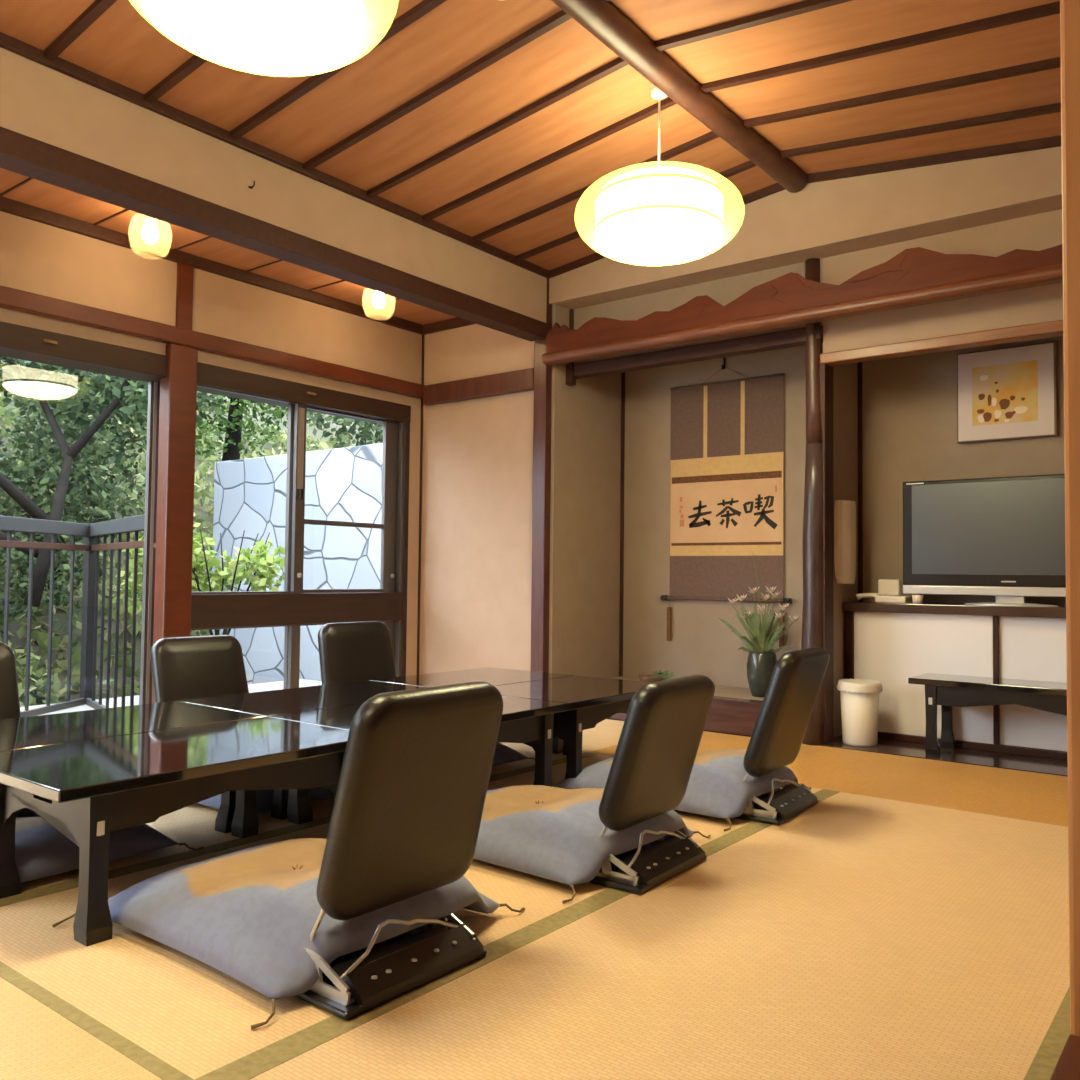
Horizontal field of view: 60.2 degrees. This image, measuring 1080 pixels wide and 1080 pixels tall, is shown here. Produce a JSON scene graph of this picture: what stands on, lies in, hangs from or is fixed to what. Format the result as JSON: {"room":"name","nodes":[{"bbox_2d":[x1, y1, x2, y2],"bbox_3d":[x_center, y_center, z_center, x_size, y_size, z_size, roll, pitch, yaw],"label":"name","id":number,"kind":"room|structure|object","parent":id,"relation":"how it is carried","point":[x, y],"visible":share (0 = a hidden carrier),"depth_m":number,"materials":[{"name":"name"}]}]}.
{"room":"japanese tatami room","nodes":[
{"label":"japanese tatami room","id":0,"kind":"room"},
{"bbox_2d":[0,211,421,675],"bbox_3d":[-2.622,-0.289,3.555,0.100,2.345,5.950,-1,-3,38],"label":"wall","id":1,"kind":"structure","parent":0,"point":[39,258],"depth_m":4.76,"materials":[{"name":"paint"}]},
{"bbox_2d":[44,339,57,343],"bbox_3d":[-2.128,-0.865,4.066,0.037,0.017,0.056,-1,-3,38],"label":"curtain bracket","id":2,"kind":"object","parent":1,"relation":"attached to","point":[45,340],"visible":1,"depth_m":4.06,"materials":[{"name":"brown"}]},
{"bbox_2d":[0,381,159,716],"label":"railing","id":3,"kind":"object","parent":1,"relation":"in","point":[153,387],"depth_m":5.55,"materials":[{"name":"brown metal"}]},
{"bbox_2d":[152,343,197,702],"bbox_3d":[-1.782,-0.010,4.547,0.095,1.882,0.147,-1,-3,38],"label":"wooden pillar","id":4,"kind":"structure","parent":1,"relation":"attached to","point":[178,390],"depth_m":4.51,"materials":[{"name":"wood"}]},
{"bbox_2d":[175,262,193,329],"bbox_3d":[-1.758,-1.195,4.601,0.040,0.330,0.080,-1,-3,38],"label":"trim","id":5,"kind":"structure","parent":1,"relation":"attached to","point":[185,273],"depth_m":4.58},
{"bbox_2d":[0,321,410,423],"bbox_3d":[-2.675,-0.886,3.554,0.195,0.107,5.840,-1,-3,38],"label":"trim","id":6,"kind":"structure","parent":1,"relation":"attached to","point":[16,341],"depth_m":4.51,"materials":[{"name":"brown wood"}]},
{"bbox_2d":[0,285,423,398],"bbox_3d":[-2.553,-1.039,3.535,0.055,0.080,5.950,-1,-3,38],"label":"trim","id":7,"kind":"structure","parent":1,"relation":"attached to","point":[10,298],"depth_m":4.57,"materials":[{"name":"wood"}]},
{"bbox_2d":[0,196,425,334],"bbox_3d":[-2.558,-1.434,3.558,0.030,0.055,5.950,-1,-3,38],"label":"trim","id":8,"kind":"structure","parent":1,"relation":"attached to","point":[7,205],"depth_m":4.61,"materials":[{"name":"brown wood"}]},
{"bbox_2d":[191,384,404,688],"bbox_3d":[-1.319,0.080,5.191,0.090,1.670,1.444,-1,-3,38],"label":"window","id":9,"kind":"structure","parent":1,"relation":"in","point":[294,607],"depth_m":5.16,"materials":[{"name":"wood"}]},
{"bbox_2d":[400,422,409,676],"bbox_3d":[-0.867,0.076,5.779,0.100,1.822,0.040,-1,-3,38],"label":"trim","id":10,"kind":"structure","parent":1,"relation":"attached to","point":[406,425],"depth_m":5.75,"materials":[{"name":"brown wood"}]},
{"bbox_2d":[0,47,546,322],"bbox_3d":[-1.815,-1.475,2.967,0.090,0.310,5.930,-1,-3,38],"label":"wall header","id":11,"kind":"structure","parent":0,"point":[40,102],"depth_m":3.68,"materials":[{"name":"paint"}]},
{"bbox_2d":[0,178,32,196],"bbox_3d":[-1.923,-1.448,3.640,0.930,0.007,0.008,-1,-3,38],"label":"trim","id":12,"kind":"structure","parent":11,"relation":"attached to","point":[28,179],"depth_m":3.81,"materials":[{"name":"brown wood"}]},
{"bbox_2d":[43,0,116,60],"bbox_3d":[0.198,-1.629,1.663,4.689,0.377,0.030,-1,-3,38],"label":"trim","id":13,"kind":"structure","parent":11,"relation":"attached to","point":[97,8],"depth_m":2.96,"materials":[{"name":"brown wood"}]},
{"bbox_2d":[93,209,128,225],"bbox_3d":[-1.677,-1.434,3.955,0.930,0.007,0.008,-1,-3,38],"label":"trim","id":14,"kind":"structure","parent":11,"relation":"attached to","point":[125,210],"depth_m":4.12,"materials":[{"name":"brown wood"}]},
{"bbox_2d":[144,47,216,103],"bbox_3d":[0.413,-1.616,1.940,4.689,0.377,0.030,-1,-3,38],"label":"trim","id":15,"kind":"structure","parent":11,"relation":"attached to","point":[198,59],"depth_m":3.23,"materials":[{"name":"brown wood"}]},
{"bbox_2d":[175,236,210,250],"bbox_3d":[-1.431,-1.419,4.270,0.930,0.007,0.008,-1,-3,38],"label":"trim","id":16,"kind":"structure","parent":11,"relation":"attached to","point":[208,237],"depth_m":4.44,"materials":[{"name":"brown wood"}]},
{"bbox_2d":[246,260,282,271],"bbox_3d":[-1.185,-1.405,4.585,0.930,0.007,0.008,-1,-3,38],"label":"trim","id":17,"kind":"structure","parent":11,"relation":"attached to","point":[277,260],"depth_m":4.76,"materials":[{"name":"brown wood"}]},
{"bbox_2d":[0,126,547,341],"bbox_3d":[-1.819,-1.279,2.945,0.125,0.087,5.905,-1,-3,38],"label":"ceiling beam","id":18,"kind":"structure","parent":11,"relation":"attached to","point":[21,154],"depth_m":3.67,"materials":[{"name":"brown wood"}]},
{"bbox_2d":[0,32,550,277],"bbox_3d":[-1.768,-1.607,2.936,0.025,0.042,5.930,-1,-3,38],"label":"trim","id":19,"kind":"structure","parent":11,"relation":"attached to","point":[7,42],"depth_m":3.66,"materials":[{"name":"brown wood"}]},
{"bbox_2d":[308,280,343,290],"bbox_3d":[-0.939,-1.390,4.900,0.930,0.007,0.008,-1,-3,38],"label":"trim","id":20,"kind":"structure","parent":11,"relation":"attached to","point":[341,280],"depth_m":5.07,"materials":[{"name":"brown wood"}]},
{"bbox_2d":[230,0,445,139],"bbox_3d":[0.629,-1.603,2.216,4.689,0.377,0.030,-1,-3,38],"label":"trim","id":21,"kind":"structure","parent":11,"relation":"attached to","point":[425,6],"depth_m":3.25,"materials":[{"name":"brown wood"}]},
{"bbox_2d":[363,298,398,307],"bbox_3d":[-0.692,-1.375,5.215,0.930,0.007,0.008,-1,-3,38],"label":"trim","id":22,"kind":"structure","parent":11,"relation":"attached to","point":[396,298],"depth_m":5.36,"materials":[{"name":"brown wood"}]},
{"bbox_2d":[303,0,610,170],"bbox_3d":[0.845,-1.591,2.491,4.689,0.377,0.030,-1,-3,38],"label":"trim","id":23,"kind":"structure","parent":11,"relation":"attached to","point":[560,17],"depth_m":3.42,"materials":[{"name":"brown wood"}]},
{"bbox_2d":[0,0,1060,324],"bbox_3d":[-0.317,-1.653,1.867,5.750,0.384,6.030,-1,-3,38],"label":"ceiling","id":24,"kind":"structure","parent":0,"point":[132,45],"depth_m":3.50,"materials":[{"name":"brown wood"}]},
{"bbox_2d":[141,214,158,243],"bbox_3d":[-1.689,-1.334,4.043,0.176,0.200,0.176,-1,-3,38],"label":"ceiling lamp","id":25,"kind":"object","parent":24,"relation":"attached to","point":[150,234],"visible":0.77,"depth_m":4.02,"materials":[{"name":"beige"}]},
{"bbox_2d":[151,0,365,66],"bbox_3d":[-0.641,-1.470,2.138,0.635,0.662,0.635,1,-2,1],"label":"pendant lamp","id":26,"kind":"object","parent":24,"relation":"hanging from","point":[272,33],"visible":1,"depth_m":2.12,"materials":[{"name":"beige plastic"}]},
{"bbox_2d":[373,291,384,307],"bbox_3d":[-0.862,-1.289,4.988,0.176,0.200,0.176,-1,-3,38],"label":"bulb","id":27,"kind":"object","parent":24,"relation":"attached to","point":[378,298],"visible":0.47,"depth_m":4.96,"materials":[{"name":"beige"}]},
{"bbox_2d":[367,0,851,197],"bbox_3d":[1.060,-1.578,2.767,4.689,0.377,0.030,-1,-3,38],"label":"trim","id":28,"kind":"structure","parent":24,"relation":"attached to","point":[805,6],"depth_m":3.43,"materials":[{"name":"brown wood"}]},
{"bbox_2d":[594,84,723,260],"bbox_3d":[0.451,-1.405,3.535,0.635,0.662,0.635,1,-2,1],"label":"pendant lamp","id":29,"kind":"object","parent":24,"relation":"hanging from","point":[659,213],"visible":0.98,"depth_m":3.36,"materials":[{"name":"beige plastic"}]},
{"bbox_2d":[596,208,721,260],"bbox_3d":[0.448,-1.127,3.525,0.476,0.083,0.476,-1,-3,38],"label":"diffuser","id":30,"kind":"object","parent":29,"relation":"attached to","point":[641,234],"depth_m":3.40,"materials":[{"name":"beige"}]},
{"bbox_2d":[551,0,807,192],"bbox_3d":[-0.610,-1.785,2.055,0.128,0.124,5.856,-1,-3,38],"label":"ceiling beam","id":31,"kind":"structure","parent":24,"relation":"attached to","point":[602,19],"depth_m":3.44,"materials":[{"name":"wood"}]},
{"bbox_2d":[423,1,1059,221],"bbox_3d":[1.276,-1.565,3.043,4.689,0.377,0.030,-1,-3,38],"label":"trim","id":32,"kind":"structure","parent":24,"relation":"attached to","point":[1053,8],"depth_m":3.35,"materials":[{"name":"brown wood"}]},
{"bbox_2d":[472,57,1060,242],"bbox_3d":[1.492,-1.552,3.319,4.689,0.377,0.030,-1,-3,38],"label":"trim","id":33,"kind":"structure","parent":24,"relation":"attached to","point":[1052,63],"depth_m":3.65,"materials":[{"name":"brown wood"}]},
{"bbox_2d":[516,103,1060,260],"bbox_3d":[1.708,-1.539,3.595,4.689,0.377,0.030,-1,-3,38],"label":"trim","id":34,"kind":"structure","parent":24,"relation":"attached to","point":[1051,108],"depth_m":3.85,"materials":[{"name":"brown wood"}]},
{"bbox_2d":[0,719,1070,1079],"bbox_3d":[-0.159,0.914,2.050,5.800,0.124,6.900,-1,-3,38],"label":"floor","id":35,"kind":"structure","parent":0,"point":[911,922],"depth_m":1.86,"materials":[{"name":"wicker"}]},
{"bbox_2d":[0,641,20,719],"bbox_3d":[-1.625,0.580,2.640,0.417,0.561,0.394,-1,-3,38],"label":"chair","id":36,"kind":"object","parent":35,"relation":"on","point":[9,693],"visible":0.21,"depth_m":2.84,"materials":[{"name":"black leather"}]},
{"bbox_2d":[15,817,203,882],"bbox_3d":[-1.458,0.777,2.538,0.754,0.164,0.738,-1,-3,36],"label":"floor cushion","id":37,"kind":"object","parent":35,"relation":"on","point":[41,851],"visible":0.27,"depth_m":2.38,"materials":[{"name":"fabric"}]},
{"bbox_2d":[0,701,265,832],"bbox_3d":[-1.317,0.699,2.693,0.515,0.335,0.866,-1,-3,38],"label":"table","id":38,"kind":"object","parent":35,"relation":"on","point":[60,728],"visible":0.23,"depth_m":2.75,"materials":[{"name":"black paint"}]},
{"bbox_2d":[0,717,348,946],"bbox_3d":[-0.907,0.692,2.373,0.515,0.335,0.866,-1,-3,38],"label":"table","id":39,"kind":"object","parent":35,"relation":"on","point":[87,790],"visible":0.79,"depth_m":2.19,"materials":[{"name":"black paint"}]},
{"bbox_2d":[150,635,248,702],"bbox_3d":[-1.188,0.633,3.489,0.424,0.528,0.394,-1,-3,36],"label":"chair","id":40,"kind":"object","parent":35,"relation":"on","point":[191,667],"visible":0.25,"depth_m":3.53,"materials":[{"name":"black leather"}]},
{"bbox_2d":[198,786,333,812],"bbox_3d":[-0.996,0.813,3.332,0.754,0.161,0.738,-1,-3,38],"label":"floor cushion","id":41,"kind":"object","parent":35,"relation":"on","point":[264,797],"visible":0.06,"depth_m":3.00,"materials":[{"name":"fabric"}]},
{"bbox_2d":[52,838,524,1029],"bbox_3d":[-0.542,0.772,2.096,0.754,0.160,0.738,-1,-3,38],"label":"floor cushion","id":42,"kind":"object","parent":35,"relation":"on","point":[250,915],"visible":0.77,"depth_m":1.86,"materials":[{"name":"fabric"}]},
{"bbox_2d":[178,680,425,819],"bbox_3d":[-0.782,0.731,3.378,0.515,0.335,0.866,-1,-3,38],"label":"table","id":43,"kind":"object","parent":35,"relation":"on","point":[292,700],"visible":0.14,"depth_m":3.25,"materials":[{"name":"black paint"}]},
{"bbox_2d":[318,621,395,684],"bbox_3d":[-0.687,0.638,3.968,0.403,0.565,0.394,-1,-3,39],"label":"chair","id":44,"kind":"object","parent":35,"relation":"on","point":[348,651],"visible":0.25,"depth_m":4.01,"materials":[{"name":"black leather"}]},
{"bbox_2d":[294,681,502,1019],"bbox_3d":[-0.351,0.567,1.906,0.424,0.560,0.413,-1,-3,39],"label":"chair","id":45,"kind":"object","parent":35,"relation":"on","point":[405,822],"visible":0.9,"depth_m":1.76,"materials":[{"name":"leather"}]},
{"bbox_2d":[269,696,567,823],"bbox_3d":[-0.372,0.724,3.058,0.515,0.335,0.866,-1,-3,38],"label":"table","id":46,"kind":"object","parent":35,"relation":"on","point":[529,722],"visible":0.21,"depth_m":3.07,"materials":[{"name":"black paint"}]},
{"bbox_2d":[371,667,574,753],"bbox_3d":[-0.281,0.761,4.019,0.515,0.335,0.753,-1,-3,38],"label":"table","id":47,"kind":"object","parent":35,"relation":"on","point":[494,676],"visible":0.1,"depth_m":4.04,"materials":[{"name":"black paint"}]},
{"bbox_2d":[492,742,534,765],"bbox_3d":[-0.505,0.838,3.830,0.754,0.160,0.738,-1,-3,40],"label":"floor cushion","id":48,"kind":"object","parent":35,"relation":"on","point":[503,754],"visible":0.07,"depth_m":3.77,"materials":[{"name":"fabric"}]},
{"bbox_2d":[490,675,650,778],"bbox_3d":[0.129,0.753,3.699,0.515,0.335,0.753,-1,-3,38],"label":"table","id":49,"kind":"object","parent":35,"relation":"on","point":[590,700],"visible":0.47,"depth_m":3.47,"materials":[{"name":"black paint"}]},
{"bbox_2d":[473,785,710,903],"bbox_3d":[0.004,0.800,2.722,0.754,0.163,0.738,-1,-3,38],"label":"floor cushion","id":50,"kind":"object","parent":35,"relation":"on","point":[552,833],"visible":0.71,"depth_m":2.45,"materials":[{"name":"fabric"}]},
{"bbox_2d":[589,674,714,894],"bbox_3d":[0.211,0.622,2.545,0.433,0.511,0.394,-1,-3,36],"label":"chair","id":51,"kind":"object","parent":35,"relation":"on","point":[650,771],"visible":0.91,"depth_m":2.38,"materials":[{"name":"black leather"}]},
{"bbox_2d":[553,749,810,831],"bbox_3d":[0.499,0.831,3.363,0.754,0.161,0.738,-1,-3,36],"label":"floor cushion","id":52,"kind":"object","parent":35,"relation":"on","point":[716,787],"visible":0.47,"depth_m":3.07,"materials":[{"name":"fabric"}]},
{"bbox_2d":[734,647,829,824],"bbox_3d":[0.722,0.636,3.194,0.450,0.543,0.394,-1,-3,35],"label":"chair","id":53,"kind":"object","parent":35,"relation":"on","point":[788,703],"visible":0.86,"depth_m":3.01,"materials":[{"name":"leather"}]},
{"bbox_2d":[801,258,833,745],"bbox_3d":[1.318,-0.193,4.459,0.120,2.311,0.150,-1,-3,38],"label":"post","id":54,"kind":"object","parent":35,"relation":"on","point":[817,542],"visible":0.9,"depth_m":4.41,"materials":[{"name":"brown wood"}]},
{"bbox_2d":[836,678,882,746],"bbox_3d":[1.505,0.810,4.387,0.201,0.296,0.200,1,-2,-17],"label":"waste bin","id":55,"kind":"object","parent":35,"relation":"on","point":[859,697],"visible":1,"depth_m":4.32,"materials":[{"name":"beige plastic"}]},
{"bbox_2d":[843,601,1066,759],"bbox_3d":[2.132,0.633,4.305,1.396,0.658,0.250,-1,-3,38],"label":"base cabinet","id":56,"kind":"object","parent":35,"relation":"on","point":[890,644],"visible":0.73,"depth_m":4.32,"materials":[{"name":"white wood"}]},
{"bbox_2d":[856,579,912,603],"bbox_3d":[1.690,0.252,4.604,0.259,0.115,0.130,-1,-3,38],"label":"telephone","id":57,"kind":"object","parent":56,"relation":"on","point":[889,590],"visible":0.99,"depth_m":4.59,"materials":[{"name":"beige plastic"}]},
{"bbox_2d":[912,595,922,603],"bbox_3d":[1.807,0.285,4.461,0.052,0.042,0.052,-1,-3,38],"label":"cup","id":58,"kind":"object","parent":56,"relation":"on","point":[917,599],"visible":1,"depth_m":4.44,"materials":[{"name":"white ceramic"}]},
{"bbox_2d":[903,474,1065,606],"bbox_3d":[2.157,0.006,4.283,0.940,0.592,0.130,-1,-3,38],"label":"television","id":59,"kind":"object","parent":56,"relation":"on","point":[961,536],"visible":1,"depth_m":4.31,"materials":[{"name":"black"}]},
{"bbox_2d":[908,673,1066,756],"bbox_3d":[2.078,0.783,4.017,0.866,0.335,0.294,-1,-3,38],"label":"table","id":60,"kind":"object","parent":35,"relation":"on","point":[947,691],"visible":0.98,"depth_m":4.05,"materials":[{"name":"black paint"}]},
{"bbox_2d":[1050,1034,1079,1079],"bbox_3d":[-0.169,0.784,0.121,0.120,0.018,3.640,-1,-3,38],"label":"trim","id":61,"kind":"structure","parent":35,"relation":"on","point":[1067,1067],"depth_m":1.50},
{"bbox_2d":[1060,0,1079,1036],"bbox_3d":[1.003,-0.457,1.651,0.120,2.620,0.120,-1,-3,38],"label":"wooden post","id":62,"kind":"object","parent":35,"relation":"on","point":[1069,9],"depth_m":1.62,"materials":[{"name":"beige wood"}]},
{"bbox_2d":[549,304,620,677],"bbox_3d":[0.244,-0.182,5.533,0.120,2.345,0.700,-1,-3,38],"label":"wall","id":63,"kind":"structure","parent":0,"point":[584,586],"depth_m":5.46,"materials":[{"name":"grey paint"}]},
{"bbox_2d":[566,364,575,385],"bbox_3d":[0.177,-0.945,5.332,0.045,0.117,0.045,-1,-3,38],"label":"trim","id":64,"kind":"structure","parent":63,"relation":"attached to","point":[570,378],"depth_m":5.31,"materials":[{"name":"brown wood"}]},
{"bbox_2d":[610,676,763,700],"bbox_3d":[0.904,0.901,5.106,1.415,0.163,0.480,-1,-3,38],"label":"floor","id":65,"kind":"structure","parent":0,"point":[722,691],"depth_m":5.03,"materials":[{"name":"grey paint"}]},
{"bbox_2d":[638,675,662,681],"bbox_3d":[0.630,0.793,5.250,0.163,0.056,0.136,-1,-3,38],"label":"shallow bowl","id":66,"kind":"object","parent":65,"relation":"on","point":[645,678],"visible":0.58,"depth_m":5.20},
{"bbox_2d":[652,669,673,679],"bbox_3d":[0.696,0.758,5.206,0.144,0.068,0.068,-1,-3,38],"label":"planting","id":67,"kind":"object","parent":66,"relation":"in","point":[665,675],"visible":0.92,"depth_m":5.20,"materials":[{"name":"green plant"}]},
{"bbox_2d":[747,651,776,696],"bbox_3d":[1.157,0.695,4.855,0.160,0.235,0.160,-1,-3,38],"label":"flower vase","id":68,"kind":"object","parent":65,"relation":"on","point":[760,665],"visible":0.8,"depth_m":4.79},
{"bbox_2d":[718,556,799,652],"bbox_3d":[1.142,0.413,4.867,0.460,0.701,0.211,-1,-3,38],"label":"flower arrangement","id":69,"kind":"object","parent":68,"relation":"in","point":[762,640],"visible":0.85,"depth_m":4.86,"materials":[{"name":"green plant"}]},
{"bbox_2d":[419,146,1061,674],"bbox_3d":[1.497,-0.421,4.203,5.800,2.750,0.170,-1,-3,38],"label":"wall","id":70,"kind":"structure","parent":0,"point":[476,526],"depth_m":5.35,"materials":[{"name":"paint"}]},
{"bbox_2d":[417,399,422,674],"bbox_3d":[-0.754,0.049,5.850,0.012,1.885,0.012,-1,-3,38],"label":"trim","id":71,"kind":"structure","parent":70,"relation":"attached to","point":[421,434],"depth_m":5.85,"materials":[{"name":"brown wood"}]},
{"bbox_2d":[421,335,424,384],"bbox_3d":[-0.740,-1.135,5.894,0.012,0.330,0.012,-1,-3,38],"label":"trim","id":72,"kind":"structure","parent":70,"relation":"attached to","point":[423,336],"depth_m":5.89,"materials":[{"name":"brown wood"}]},
{"bbox_2d":[423,318,475,333],"bbox_3d":[-0.376,-1.332,5.603,0.890,0.055,0.033,-1,-3,38],"label":"trim","id":73,"kind":"structure","parent":70,"relation":"attached to","point":[452,323],"depth_m":5.75,"materials":[{"name":"brown wood"}]},
{"bbox_2d":[423,368,533,405],"bbox_3d":[-0.369,-0.911,5.570,0.880,0.120,0.050,-1,-3,38],"label":"trim","id":74,"kind":"structure","parent":70,"relation":"attached to","point":[517,381],"depth_m":5.53,"materials":[{"name":"brown wood"}]},
{"bbox_2d":[531,339,551,672],"bbox_3d":[0.018,-0.075,5.255,0.092,2.105,0.092,-1,-3,38],"label":"trim","id":75,"kind":"structure","parent":70,"relation":"attached to","point":[542,372],"depth_m":5.22,"materials":[{"name":"brown wood"}]},
{"bbox_2d":[538,304,551,340],"bbox_3d":[0.041,-1.227,5.311,0.088,0.212,0.055,-1,-3,38],"label":"trim","id":76,"kind":"structure","parent":70,"relation":"attached to","point":[550,305],"depth_m":5.27,"materials":[{"name":"brown wood"}]},
{"bbox_2d":[546,278,548,324],"bbox_3d":[0.043,-1.346,5.266,0.015,0.266,0.011,-1,-3,38],"label":"trim","id":77,"kind":"structure","parent":70,"relation":"attached to","point":[547,310],"depth_m":5.26,"materials":[{"name":"brown wood"}]},
{"bbox_2d":[607,696,762,735],"bbox_3d":[0.708,0.888,4.892,1.410,0.168,0.100,-1,-3,38],"label":"trim","id":78,"kind":"structure","parent":70,"relation":"attached to","point":[737,716],"depth_m":4.64,"materials":[{"name":"wood"}]},
{"bbox_2d":[546,135,1060,278],"bbox_3d":[1.187,-1.601,4.377,2.911,0.207,0.021,-1,-3,38],"label":"trim","id":79,"kind":"structure","parent":70,"relation":"attached to","point":[1055,141],"depth_m":4.10,"materials":[{"name":"brown wood"}]},
{"bbox_2d":[573,209,1062,363],"bbox_3d":[1.292,-1.113,4.525,2.941,0.470,0.035,-1,-3,38],"label":"wall","id":80,"kind":"structure","parent":0,"point":[1037,232],"depth_m":4.20,"materials":[{"name":"paint"}]},
{"bbox_2d":[569,309,573,363],"bbox_3d":[0.180,-1.157,5.361,0.020,0.340,0.020,-1,-3,38],"label":"trim","id":81,"kind":"structure","parent":80,"relation":"attached to","point":[571,311],"depth_m":5.36,"materials":[{"name":"brown wood"}]},
{"bbox_2d":[574,325,822,378],"bbox_3d":[0.774,-0.977,4.914,1.480,0.070,0.080,-1,-3,38],"label":"trim","id":82,"kind":"structure","parent":80,"relation":"attached to","point":[796,337],"depth_m":4.83,"materials":[{"name":"brown wood"}]},
{"bbox_2d":[820,320,1062,365],"bbox_3d":[1.895,-0.868,4.027,1.386,0.050,0.080,-1,-3,38],"label":"trim","id":83,"kind":"structure","parent":80,"relation":"attached to","point":[1051,328],"depth_m":4.08,"materials":[{"name":"brown wood"}]},
{"bbox_2d":[822,343,857,737],"bbox_3d":[1.502,-0.202,4.703,0.055,2.350,0.460,-1,-3,38],"label":"wall","id":84,"kind":"structure","parent":0,"point":[845,380],"depth_m":4.68,"materials":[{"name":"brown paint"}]},
{"bbox_2d":[834,500,855,583],"bbox_3d":[1.532,0.012,4.644,0.058,0.410,0.224,-1,-3,38],"label":"wall lamp","id":85,"kind":"object","parent":84,"relation":"attached to","point":[844,510],"visible":1,"depth_m":4.58,"materials":[{"name":"beige"}]},
{"bbox_2d":[622,336,1065,687],"bbox_3d":[1.621,-0.190,4.965,2.991,2.350,0.100,-1,-3,38],"label":"wall","id":86,"kind":"structure","parent":0,"point":[909,403],"depth_m":5.09,"materials":[{"name":"grey paint"}]},
{"bbox_2d":[619,372,624,675],"bbox_3d":[0.508,-0.231,5.761,0.018,2.135,0.018,-1,-3,38],"label":"trim","id":87,"kind":"structure","parent":86,"relation":"attached to","point":[622,373],"depth_m":5.75,"materials":[{"name":"brown wood"}]},
{"bbox_2d":[721,357,724,369],"bbox_3d":[1.054,-1.042,5.356,0.018,0.131,0.037,-1,-3,38],"label":"hook","id":88,"kind":"object","parent":86,"relation":"attached to","point":[723,365],"visible":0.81,"depth_m":5.36,"materials":[{"name":"black paint"}]},
{"bbox_2d":[661,367,791,646],"bbox_3d":[1.049,-0.204,5.319,0.803,1.592,0.032,-1,-3,38],"label":"scroll","id":89,"kind":"object","parent":86,"relation":"attached to","point":[727,437],"visible":0.91,"depth_m":5.32,"materials":[{"name":"brown fabric"}]},
{"bbox_2d":[857,362,862,601],"bbox_3d":[1.670,-0.499,4.865,0.020,1.640,0.020,-1,-3,38],"label":"trim","id":90,"kind":"structure","parent":86,"relation":"attached to","point":[859,364],"depth_m":4.85,"materials":[{"name":"brown wood"}]},
{"bbox_2d":[957,341,1057,443],"bbox_3d":[2.216,-0.695,4.435,0.431,0.438,0.038,-1,-3,38],"label":"framed picture","id":91,"kind":"object","parent":86,"relation":"attached to","point":[1009,393],"visible":1,"depth_m":4.41,"materials":[{"name":"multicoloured paper"}]},
{"bbox_2d":[972,360,1037,425],"bbox_3d":[2.203,-0.694,4.422,0.284,0.284,0.002,-1,-3,38],"label":"print","id":92,"kind":"object","parent":91,"relation":"attached to","point":[1004,392],"depth_m":4.42,"materials":[{"name":"beige"}]},
{"bbox_3d":[1.960,-0.465,2.878,0.120,2.750,2.990,-1,-3,38],"label":"wall","id":93,"kind":"structure","parent":0,"visible":0},
{"bbox_2d":[542,244,1062,365],"bbox_3d":[1.170,-1.123,4.323,2.886,0.246,0.075,-1,-3,38],"label":"decorative wooden beam","id":94,"kind":"structure","parent":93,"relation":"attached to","point":[917,276],"depth_m":4.25,"materials":[{"name":"brown wood"}]},
{"label":"outside","id":95,"kind":"structure","parent":0,"visible":0},
{"bbox_2d":[0,361,382,704],"bbox_3d":[-4.562,-1.567,11.258,14.000,6.475,24.000,-1,-3,38],"label":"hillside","id":96,"kind":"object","parent":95,"point":[13,627],"visible":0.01,"depth_m":9.82,"materials":[{"name":"plant"}]},
{"bbox_2d":[8,640,71,706],"bbox_3d":[-4.431,1.060,5.479,1.440,1.292,3.201,0,-2,26],"label":"shrub","id":97,"kind":"object","parent":96,"relation":"on","point":[37,697],"visible":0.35,"depth_m":6.39,"materials":[{"name":"green plant"}]},
{"bbox_2d":[0,364,147,618],"bbox_3d":[-4.571,-0.670,9.025,1.687,2.822,2.522,1,-2,-3],"label":"tree","id":98,"kind":"object","parent":96,"relation":"on","point":[33,463],"visible":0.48,"depth_m":8.59,"materials":[{"name":"green plant"}]},
{"bbox_2d":[0,356,223,606],"bbox_3d":[-4.642,-0.987,7.441,4.024,3.015,2.096,2,-3,-35],"label":"tree","id":99,"kind":"object","parent":96,"relation":"on","point":[127,390],"visible":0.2,"depth_m":7.69,"materials":[{"name":"green plant"}]},
{"bbox_2d":[20,366,332,460],"bbox_3d":[-3.866,-2.549,11.200,4.557,3.829,2.644,0,-2,10],"label":"tree","id":100,"kind":"object","parent":96,"relation":"on","point":[232,447],"visible":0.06,"depth_m":11.31,"materials":[{"name":"green plant"}]},
{"bbox_2d":[0,391,355,700],"bbox_3d":[-4.911,-0.948,11.184,8.839,5.311,14.844,-1,-3,38],"label":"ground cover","id":101,"kind":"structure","parent":96,"relation":"on","point":[200,485],"depth_m":10.88,"materials":[{"name":"green plant"}]},
{"bbox_2d":[212,443,382,683],"bbox_3d":[-1.597,0.387,8.120,3.880,2.360,0.350,-1,-3,38],"label":"stone wall","id":102,"kind":"structure","parent":96,"relation":"on","point":[344,484],"depth_m":8.26,"materials":[{"name":"stone"}]},
{"bbox_2d":[306,411,382,448],"bbox_3d":[-0.491,-1.977,9.241,4.305,3.414,2.650,-1,-3,41],"label":"tree","id":103,"kind":"object","parent":96,"relation":"on","point":[342,434],"visible":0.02,"depth_m":9.48,"materials":[{"name":"green plant"}]},
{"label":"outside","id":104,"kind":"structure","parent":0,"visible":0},
{"bbox_2d":[20,679,321,715],"bbox_3d":[-3.543,1.193,4.047,2.000,0.400,7.700,-1,-3,38],"label":"ground","id":105,"kind":"structure","parent":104,"point":[269,686],"depth_m":6.46,"materials":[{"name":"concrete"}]},
{"bbox_2d":[112,521,284,634],"bbox_3d":[-2.259,0.474,6.291,1.151,1.237,0.707,2,-2,-27],"label":"bush","id":106,"kind":"object","parent":105,"relation":"on","point":[264,570],"visible":0.48,"depth_m":6.28,"materials":[{"name":"green plant"}]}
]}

